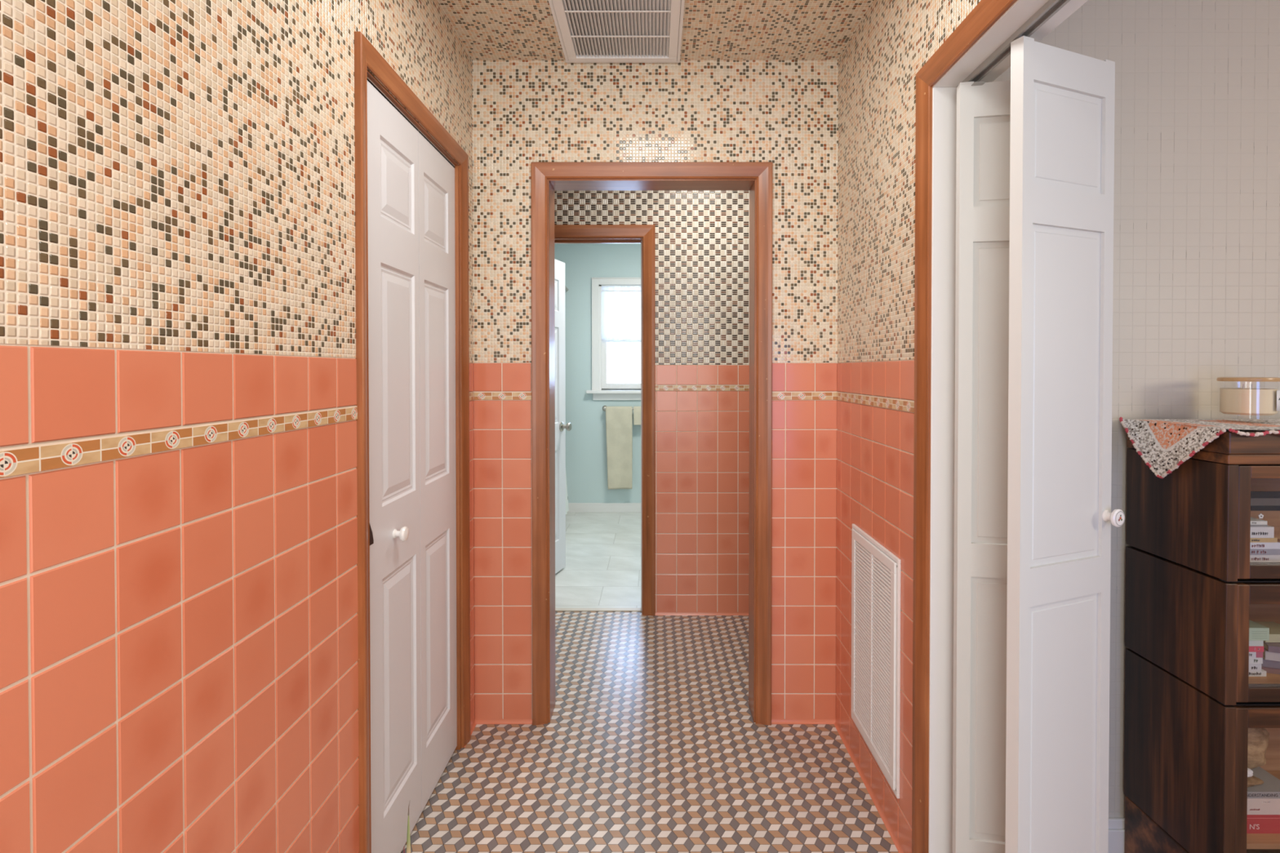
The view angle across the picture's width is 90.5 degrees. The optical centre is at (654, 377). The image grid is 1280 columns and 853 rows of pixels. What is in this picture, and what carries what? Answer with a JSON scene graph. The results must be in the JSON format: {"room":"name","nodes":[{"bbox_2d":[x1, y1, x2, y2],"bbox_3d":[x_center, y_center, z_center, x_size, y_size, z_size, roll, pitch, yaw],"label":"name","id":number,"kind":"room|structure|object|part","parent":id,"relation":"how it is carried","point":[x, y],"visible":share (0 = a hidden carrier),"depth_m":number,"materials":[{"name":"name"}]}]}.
{"room":"home hallway","nodes":[
{"label":"home hallway","id":0,"kind":"room"},
{"bbox_2d":[0,0,476,852],"bbox_3d":[-0.715,0.080,0.561,0.122,2.426,3.520,0,1,0],"label":"wall","id":1,"kind":"structure","parent":0,"point":[179,628],"depth_m":0.89,"materials":[{"name":"tile"}]},
{"bbox_2d":[367,76,457,852],"bbox_3d":[-0.682,0.275,1.812,0.079,1.976,0.686,0,1,0],"label":"door","id":2,"kind":"structure","parent":1,"relation":"in","point":[411,263],"depth_m":1.75,"materials":[{"name":"white paint"}]},
{"bbox_3d":[-0.660,0.406,1.647,0.034,0.039,0.039,0,1,0],"label":"knob","id":3,"kind":"part","parent":2,"relation":"part of","materials":[{"name":"white ceramic"}]},
{"bbox_2d":[354,31,470,852],"bbox_3d":[-0.712,0.254,1.814,0.128,2.048,0.805,0,1,0],"label":"door frame","id":4,"kind":"structure","parent":1,"relation":"attached to","point":[366,55],"depth_m":1.50,"materials":[{"name":"brown wood"}]},
{"bbox_2d":[369,524,373,545],"bbox_3d":[-0.672,0.356,1.489,0.008,0.075,0.032,0,1,0],"label":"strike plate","id":5,"kind":"object","parent":4,"relation":"attached to","point":[371,540],"visible":0.26,"depth_m":1.50,"materials":[{"name":"black metal"}]},
{"bbox_2d":[554,243,640,502],"bbox_3d":[0.100,-0.071,5.850,3.600,2.600,0.140,0,1,0],"label":"wall","id":6,"kind":"structure","parent":0,"point":[586,460],"depth_m":5.78,"materials":[{"name":"blue paint"}]},
{"bbox_2d":[564,285,568,514],"bbox_3d":[-0.802,0.186,4.630,0.105,1.976,2.303,0,1,0],"label":"shower curtain","id":7,"kind":"object","parent":6,"relation":"attached to","point":[566,288],"visible":0.06,"depth_m":5.51,"materials":[{"name":"white fabric"}]},
{"bbox_2d":[567,502,640,512],"bbox_3d":[-0.250,1.187,5.788,2.900,0.084,0.014,0,1,0],"label":"baseboard","id":8,"kind":"structure","parent":6,"relation":"attached to","point":[573,507],"depth_m":5.78,"materials":[{"name":"white paint"}]},
{"bbox_2d":[586,277,640,399],"bbox_3d":[-0.130,-0.353,5.814,0.982,1.114,0.205,0,1,0],"label":"window","id":9,"kind":"structure","parent":6,"relation":"in","point":[601,389],"depth_m":5.76,"materials":[{"name":"white paint"}]},
{"bbox_3d":[-0.130,0.129,5.774,0.982,0.028,0.115,0,1,0],"label":"sill","id":10,"kind":"part","parent":9,"relation":"part of","materials":[{"name":"white paint"}]},
{"bbox_3d":[-0.130,-0.366,5.846,0.760,0.960,0.140,0,1,0],"label":"frame","id":11,"kind":"part","parent":9,"relation":"part of","materials":[{"name":"white paint"}]},
{"bbox_2d":[601,286,640,340],"bbox_3d":[-0.130,-0.591,5.783,0.752,0.500,0.033,0,1,0],"label":"window blind","id":12,"kind":"object","parent":9,"relation":"hanging from","point":[620,305],"visible":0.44,"depth_m":5.78,"materials":[{"name":"white fabric"}]},
{"bbox_3d":[-0.130,-0.792,5.781,0.752,0.010,0.010,0,1,0],"label":"rod","id":13,"kind":"part","parent":12,"relation":"part of","materials":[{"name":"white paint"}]},
{"bbox_3d":[-0.130,-0.130,5.824,0.720,0.463,0.030,0,1,0],"label":"sash","id":14,"kind":"part","parent":9,"relation":"part of","materials":[{"name":"white paint"}]},
{"bbox_3d":[-0.163,0.280,5.744,0.637,0.052,0.079,0,1,0],"label":"towel bar","id":15,"kind":"object","parent":6,"relation":"attached to","visible":0},
{"bbox_2d":[605,406,632,489],"bbox_3d":[-0.325,0.632,5.722,0.240,0.746,0.051,0,1,0],"label":"hand towel","id":16,"kind":"object","parent":15,"relation":"hanging from","point":[619,420],"visible":1,"depth_m":5.70,"materials":[{"name":"beige fabric"}]},
{"bbox_2d":[633,406,640,425],"bbox_3d":[-0.072,0.342,5.721,0.245,0.166,0.045,0,1,0],"label":"hand towel","id":17,"kind":"object","parent":15,"relation":"hanging from","point":[637,410],"visible":0.28,"depth_m":5.70,"materials":[{"name":"beige fabric"}]},
{"bbox_2d":[400,512,898,852],"bbox_3d":[0.100,1.297,2.306,3.600,0.050,6.980,0,1,0],"label":"floor","id":18,"kind":"structure","parent":0,"point":[651,742],"depth_m":2.12,"materials":[{"name":"tile"}]},
{"bbox_2d":[403,800,410,852],"bbox_3d":[-0.452,1.029,1.163,0.186,0.513,0.185,0,1,11],"label":"potted plant","id":19,"kind":"object","parent":18,"relation":"on","point":[408,840],"visible":1,"depth_m":1.16,"materials":[{"name":"green plant"}]},
{"bbox_2d":[555,608,640,611],"bbox_3d":[-0.438,1.256,3.428,0.725,0.007,0.035,0,1,0],"label":"threshold","id":20,"kind":"object","parent":18,"relation":"on","point":[556,609],"visible":0.56,"depth_m":3.42,"materials":[{"name":"stone"}]},
{"bbox_2d":[554,190,749,615],"bbox_3d":[0.150,0.045,3.405,3.500,2.426,0.132,0,1,0],"label":"wall","id":21,"kind":"structure","parent":0,"point":[702,237],"depth_m":3.35,"materials":[{"name":"tile"}]},
{"bbox_2d":[554,258,571,573],"bbox_3d":[-0.667,0.249,3.795,0.101,1.985,0.717,0,1,16],"label":"door","id":22,"kind":"structure","parent":21,"relation":"in","point":[561,426],"depth_m":4.06,"materials":[{"name":"white paint"}]},
{"bbox_3d":[-0.572,0.315,4.074,0.066,0.062,0.062,0,1,16],"label":"knob","id":23,"kind":"part","parent":22,"relation":"part of","materials":[{"name":"silver metal"}]},
{"bbox_2d":[554,224,655,616],"bbox_3d":[-0.434,0.228,3.404,0.871,2.062,0.138,0,1,0],"label":"door frame","id":24,"kind":"structure","parent":21,"relation":"attached to","point":[647,232],"depth_m":3.34,"materials":[{"name":"brown wood"}]},
{"bbox_2d":[436,0,873,60],"bbox_3d":[0.009,-1.163,0.546,1.571,0.060,3.520,0,1,0],"label":"ceiling","id":25,"kind":"structure","parent":0,"point":[487,29],"depth_m":2.08,"materials":[{"name":"tile"}]},
{"bbox_2d":[548,0,684,62],"bbox_3d":[-0.116,-1.141,1.942,0.412,0.014,0.712,0,1,0],"label":"ceiling vent","id":26,"kind":"object","parent":25,"relation":"in","point":[589,31],"visible":1,"depth_m":2.08,"materials":[{"name":"white metal"}]},
{"bbox_2d":[472,60,838,724],"bbox_3d":[0.150,0.058,2.380,3.500,2.426,0.142,0,1,0],"label":"wall","id":27,"kind":"structure","parent":0,"point":[784,113],"depth_m":2.31,"materials":[{"name":"tile"}]},
{"bbox_2d":[530,161,772,725],"bbox_3d":[-0.011,0.244,2.379,0.875,2.053,0.148,0,1,0],"label":"door frame","id":28,"kind":"structure","parent":27,"relation":"attached to","point":[541,171],"depth_m":2.31,"materials":[{"name":"brown wood"}]},
{"bbox_2d":[834,0,981,852],"bbox_3d":[0.726,0.080,0.561,0.139,2.426,3.520,0,1,0],"label":"wall","id":29,"kind":"structure","parent":0,"point":[878,67],"depth_m":1.88,"materials":[{"name":"tile"}]},
{"bbox_2d":[851,524,901,798],"bbox_3d":[0.659,0.816,1.919,0.013,0.652,0.403,0,1,0],"label":"air vent","id":30,"kind":"object","parent":29,"relation":"in","point":[876,571],"visible":1,"depth_m":1.87,"materials":[{"name":"white metal"}]},
{"bbox_2d":[911,0,1088,852],"bbox_3d":[0.723,0.269,0.918,0.145,2.040,1.354,0,1,0],"label":"door frame","id":31,"kind":"structure","parent":29,"relation":"attached to","point":[944,91],"depth_m":1.54,"materials":[{"name":"white paint"}]},
{"bbox_2d":[952,0,1124,852],"bbox_3d":[0.848,0.287,0.919,0.297,1.952,1.220,0,1,0],"label":"door","id":32,"kind":"structure","parent":29,"relation":"in","point":[1033,517],"depth_m":1.34,"materials":[{"name":"white paint"}]},
{"bbox_3d":[0.975,0.296,1.349,0.038,0.038,0.029,0,1,-23],"label":"knob","id":33,"kind":"part","parent":32,"relation":"part of","materials":[{"name":"white ceramic"}]},
{"bbox_2d":[1115,511,1124,525],"bbox_3d":[0.981,0.297,1.335,0.030,0.030,0.001,0,1,-23],"label":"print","id":34,"kind":"object","parent":32,"relation":"attached to","point":[1120,517],"depth_m":1.34,"materials":[{"name":"ceramic"}]},
{"bbox_2d":[993,0,1279,817],"bbox_3d":[2.147,0.066,1.701,2.705,2.426,0.100,0,1,0],"label":"wall","id":35,"kind":"structure","parent":0,"point":[1196,291],"depth_m":1.65,"materials":[{"name":"paint"}]},
{"bbox_2d":[1107,817,1124,852],"bbox_3d":[2.148,1.217,1.658,2.704,0.125,0.014,0,1,0],"label":"baseboard","id":36,"kind":"structure","parent":35,"relation":"attached to","point":[1116,825],"depth_m":1.65,"materials":[{"name":"white paint"}]},
{"bbox_3d":[2.148,1.325,0.041,2.704,0.050,3.250,0,1,0],"label":"floor","id":37,"kind":"structure","parent":0,"visible":0},
{"bbox_2d":[1124,421,1279,852],"bbox_3d":[1.647,0.697,1.489,0.862,1.169,0.308,0,1,0],"label":"bookcase","id":38,"kind":"object","parent":37,"relation":"on","point":[1193,589],"visible":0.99,"depth_m":1.43,"materials":[{"name":"brown wood"}]},
{"bbox_3d":[1.230,0.893,1.500,0.023,0.380,0.290,0,1,0],"label":"panel","id":39,"kind":"part","parent":38,"relation":"part of","materials":[{"name":"brown wood"}]},
{"bbox_3d":[1.229,0.568,1.496,0.024,0.260,0.290,0,1,0],"label":"panel","id":40,"kind":"part","parent":38,"relation":"part of","materials":[{"name":"brown wood"}]},
{"bbox_3d":[1.230,0.308,1.493,0.023,0.248,0.290,0,1,0],"label":"panel","id":41,"kind":"part","parent":38,"relation":"part of","materials":[{"name":"brown wood"}]},
{"bbox_2d":[1119,417,1279,478],"bbox_3d":[1.429,0.171,1.481,0.485,0.135,0.306,0,1,0],"label":"doily","id":42,"kind":"object","parent":38,"relation":"on","point":[1157,434],"visible":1,"depth_m":1.49,"materials":[{"name":"fabric"}]},
{"bbox_2d":[1216,377,1279,415],"bbox_3d":[1.437,0.050,1.536,0.115,0.102,0.115,0,1,0],"label":"candle jar","id":43,"kind":"object","parent":42,"relation":"on","point":[1248,402],"visible":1,"depth_m":1.50,"materials":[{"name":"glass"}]},
{"bbox_3d":[1.437,0.004,1.535,0.115,0.010,0.115,0,1,0],"label":"lid","id":44,"kind":"part","parent":43,"relation":"part of","materials":[{"name":"brown wood"}]},
{"bbox_3d":[1.647,0.137,1.489,0.862,0.048,0.294,0,1,0],"label":"panel","id":45,"kind":"part","parent":38,"relation":"part of","materials":[{"name":"brown wood"}]},
{"bbox_3d":[1.647,0.172,1.491,0.860,0.020,0.291,0,1,0],"label":"moulding","id":46,"kind":"part","parent":38,"relation":"part of","materials":[{"name":"brown wood"}]},
{"bbox_3d":[1.647,0.894,1.367,0.809,0.374,0.020,0,1,0],"label":"door","id":47,"kind":"part","parent":38,"relation":"part of","materials":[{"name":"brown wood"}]},
{"bbox_3d":[1.647,0.568,1.363,0.809,0.252,0.020,0,1,0],"label":"door","id":48,"kind":"part","parent":38,"relation":"part of","materials":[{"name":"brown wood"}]},
{"bbox_2d":[1248,669,1266,676],"bbox_3d":[1.358,0.671,1.513,0.059,0.012,0.150,0,1,0],"label":"book","id":49,"kind":"object","parent":38,"relation":"on","point":[1263,673],"visible":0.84,"depth_m":1.44,"materials":[{"name":"paper"}]},
{"bbox_2d":[1248,663,1261,671],"bbox_3d":[1.352,0.657,1.513,0.048,0.017,0.150,0,1,0],"label":"book","id":50,"kind":"object","parent":49,"relation":"on","point":[1252,667],"visible":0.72,"depth_m":1.44,"materials":[{"name":"paper"}]},
{"bbox_2d":[1248,657,1262,663],"bbox_3d":[1.354,0.641,1.513,0.050,0.014,0.150,0,1,0],"label":"book","id":51,"kind":"object","parent":50,"relation":"on","point":[1251,660],"visible":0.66,"depth_m":1.44,"materials":[{"name":"paper"}]},
{"bbox_2d":[1248,652,1262,657],"bbox_3d":[1.354,0.628,1.512,0.051,0.013,0.150,0,1,0],"label":"book","id":52,"kind":"object","parent":51,"relation":"on","point":[1251,655],"visible":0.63,"depth_m":1.44,"materials":[{"name":"paper"}]},
{"bbox_2d":[1248,646,1263,652],"bbox_3d":[1.355,0.615,1.512,0.053,0.013,0.150,0,1,0],"label":"book","id":53,"kind":"object","parent":52,"relation":"on","point":[1251,649],"visible":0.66,"depth_m":1.44,"materials":[{"name":"paper"}]},
{"bbox_2d":[1248,640,1263,646],"bbox_3d":[1.354,0.602,1.512,0.052,0.013,0.150,0,1,0],"label":"book","id":54,"kind":"object","parent":53,"relation":"on","point":[1251,643],"visible":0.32,"depth_m":1.44,"materials":[{"name":"white paper"}]},
{"bbox_2d":[1248,619,1269,640],"bbox_3d":[1.361,0.581,1.512,0.064,0.029,0.150,0,1,0],"label":"book","id":55,"kind":"object","parent":54,"relation":"on","point":[1257,632],"visible":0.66,"depth_m":1.44,"materials":[{"name":"green paper"}]},
{"bbox_3d":[1.647,0.309,1.360,0.809,0.242,0.020,0,1,0],"label":"door","id":56,"kind":"part","parent":38,"relation":"part of","materials":[{"name":"brown wood"}]},
{"bbox_2d":[1246,814,1279,833],"bbox_3d":[1.370,0.994,1.497,0.138,0.042,0.171,0,1,0],"label":"book","id":57,"kind":"object","parent":38,"relation":"in","point":[1255,824],"visible":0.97,"depth_m":1.41,"materials":[{"name":"red paper"}]},
{"bbox_2d":[1247,798,1279,814],"bbox_3d":[1.363,0.955,1.496,0.124,0.036,0.171,0,1,0],"label":"book","id":58,"kind":"object","parent":57,"relation":"on","point":[1255,806],"visible":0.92,"depth_m":1.41,"materials":[{"name":"white paper"}]},
{"bbox_2d":[1247,766,1279,798],"bbox_3d":[1.366,0.929,1.496,0.131,0.015,0.170,0,1,0],"label":"book","id":59,"kind":"object","parent":58,"relation":"on","point":[1270,788],"visible":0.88,"depth_m":1.43,"materials":[{"name":"paper"}]},
{"bbox_2d":[1247,775,1263,786],"bbox_3d":[1.323,0.911,1.438,0.104,0.020,0.045,0,1,0],"label":"rock","id":60,"kind":"object","parent":59,"relation":"on","point":[1252,780],"visible":0.29,"depth_m":1.43,"materials":[{"name":"brown stone"}]},
{"bbox_2d":[1247,768,1253,777],"bbox_3d":[1.321,0.892,1.437,0.065,0.019,0.035,0,1,0],"label":"stone","id":61,"kind":"object","parent":60,"relation":"on","point":[1250,773],"visible":0.16,"depth_m":1.43,"materials":[{"name":"white stone"}]},
{"bbox_2d":[1247,728,1269,769],"bbox_3d":[1.374,0.862,1.509,0.180,0.117,0.078,0,1,0],"label":"rock","id":62,"kind":"object","parent":59,"relation":"on","point":[1258,738],"visible":0.21,"depth_m":1.48,"materials":[{"name":"stone"}]},
{"bbox_3d":[1.647,0.866,1.507,0.810,0.323,0.252,0,1,0],"label":"shelf","id":63,"kind":"part","parent":38,"relation":"part of","materials":[{"name":"brown wood"}]},
{"bbox_3d":[1.647,0.564,1.503,0.810,0.250,0.252,0,1,0],"label":"shelf","id":64,"kind":"part","parent":38,"relation":"part of","materials":[{"name":"brown wood"}]},
{"bbox_3d":[1.647,0.563,1.635,0.810,0.250,0.010,0,1,0],"label":"panel","id":65,"kind":"part","parent":38,"relation":"part of","materials":[{"name":"brown wood"}]},
{"bbox_3d":[1.647,0.305,1.632,0.810,0.242,0.010,0,1,0],"label":"panel","id":66,"kind":"part","parent":38,"relation":"part of","materials":[{"name":"brown wood"}]},
{"bbox_3d":[1.647,0.864,1.639,0.810,0.323,0.010,0,1,0],"label":"panel","id":67,"kind":"part","parent":38,"relation":"part of","materials":[{"name":"brown wood"}]},
{"bbox_2d":[1261,666,1279,674],"bbox_3d":[1.491,0.671,1.483,0.170,0.014,0.110,0,1,20],"label":"book","id":68,"kind":"object","parent":38,"relation":"in","point":[1269,670],"visible":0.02,"depth_m":1.45,"materials":[{"name":"paper"}]},
{"bbox_2d":[1261,657,1279,668],"bbox_3d":[1.494,0.655,1.479,0.170,0.018,0.110,0,1,20],"label":"book","id":69,"kind":"object","parent":68,"relation":"on","point":[1268,664],"visible":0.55,"depth_m":1.45,"materials":[{"name":"paper"}]},
{"bbox_2d":[1262,648,1279,661],"bbox_3d":[1.497,0.636,1.474,0.170,0.020,0.110,0,1,20],"label":"book","id":70,"kind":"object","parent":69,"relation":"on","point":[1268,655],"visible":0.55,"depth_m":1.45,"materials":[{"name":"white paper"}]},
{"bbox_2d":[1263,641,1279,653],"bbox_3d":[1.500,0.619,1.470,0.170,0.014,0.110,0,1,20],"label":"book","id":71,"kind":"object","parent":70,"relation":"on","point":[1268,646],"visible":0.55,"depth_m":1.45,"materials":[{"name":"purple paper"}]},
{"bbox_2d":[1253,621,1279,642],"bbox_3d":[1.454,0.602,1.500,0.091,0.020,0.075,0,1,0],"label":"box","id":72,"kind":"object","parent":71,"relation":"on","point":[1274,628],"visible":0.46,"depth_m":1.49,"materials":[{"name":"beige cardboard"}]},
{"bbox_3d":[1.344,0.412,1.487,0.083,0.007,0.160,0,1,0],"label":"book","id":73,"kind":"object","parent":38,"relation":"on","visible":0},
{"bbox_2d":[1249,555,1279,562],"bbox_3d":[1.351,0.401,1.487,0.097,0.016,0.160,0,1,0],"label":"book","id":74,"kind":"object","parent":73,"relation":"on","point":[1253,558],"visible":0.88,"depth_m":1.41,"materials":[{"name":"paper"}]},
{"bbox_2d":[1249,549,1279,555],"bbox_3d":[1.348,0.386,1.487,0.091,0.013,0.160,0,1,0],"label":"book","id":75,"kind":"object","parent":74,"relation":"on","point":[1252,552],"visible":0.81,"depth_m":1.41,"materials":[{"name":"paper"}]},
{"bbox_2d":[1249,542,1279,549],"bbox_3d":[1.345,0.372,1.486,0.086,0.014,0.160,0,1,0],"label":"book","id":76,"kind":"object","parent":75,"relation":"on","point":[1252,545],"visible":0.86,"depth_m":1.41,"materials":[{"name":"paper"}]},
{"bbox_2d":[1249,537,1277,542],"bbox_3d":[1.342,0.360,1.486,0.079,0.010,0.160,0,1,0],"label":"book","id":77,"kind":"object","parent":76,"relation":"on","point":[1274,540],"visible":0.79,"depth_m":1.41,"materials":[{"name":"paper"}]},
{"bbox_2d":[1250,525,1274,537],"bbox_3d":[1.338,0.343,1.486,0.071,0.024,0.160,0,1,0],"label":"book","id":78,"kind":"object","parent":77,"relation":"on","point":[1268,531],"visible":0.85,"depth_m":1.41,"materials":[{"name":"paper"}]},
{"bbox_2d":[1250,524,1267,526],"bbox_3d":[1.331,0.328,1.486,0.057,0.005,0.160,0,1,0],"label":"book","id":79,"kind":"object","parent":78,"relation":"on","point":[1251,525],"visible":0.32,"depth_m":1.41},
{"bbox_2d":[1250,516,1266,524],"bbox_3d":[1.330,0.321,1.486,0.056,0.008,0.160,0,1,0],"label":"book","id":80,"kind":"object","parent":79,"relation":"on","point":[1254,521],"visible":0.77,"depth_m":1.41,"materials":[{"name":"paper"}]},
{"bbox_2d":[1257,513,1263,518],"bbox_3d":[1.361,0.311,1.423,0.012,0.011,0.005,0,1,0],"label":"flower","id":81,"kind":"object","parent":80,"relation":"on","point":[1260,516],"visible":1,"depth_m":1.42,"materials":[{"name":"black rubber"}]},
{"bbox_2d":[1250,491,1279,511],"bbox_3d":[1.455,0.293,1.508,0.220,0.045,0.008,0,1,0],"label":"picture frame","id":82,"kind":"object","parent":80,"relation":"on","point":[1260,500],"visible":0.44,"depth_m":1.50,"materials":[{"name":"black rubber"}]},
{"bbox_2d":[1250,497,1279,505],"bbox_3d":[1.455,0.295,1.508,0.214,0.018,0.004,0,1,0],"label":"print","id":83,"kind":"object","parent":82,"relation":"attached to","point":[1254,501],"depth_m":1.51}
]}

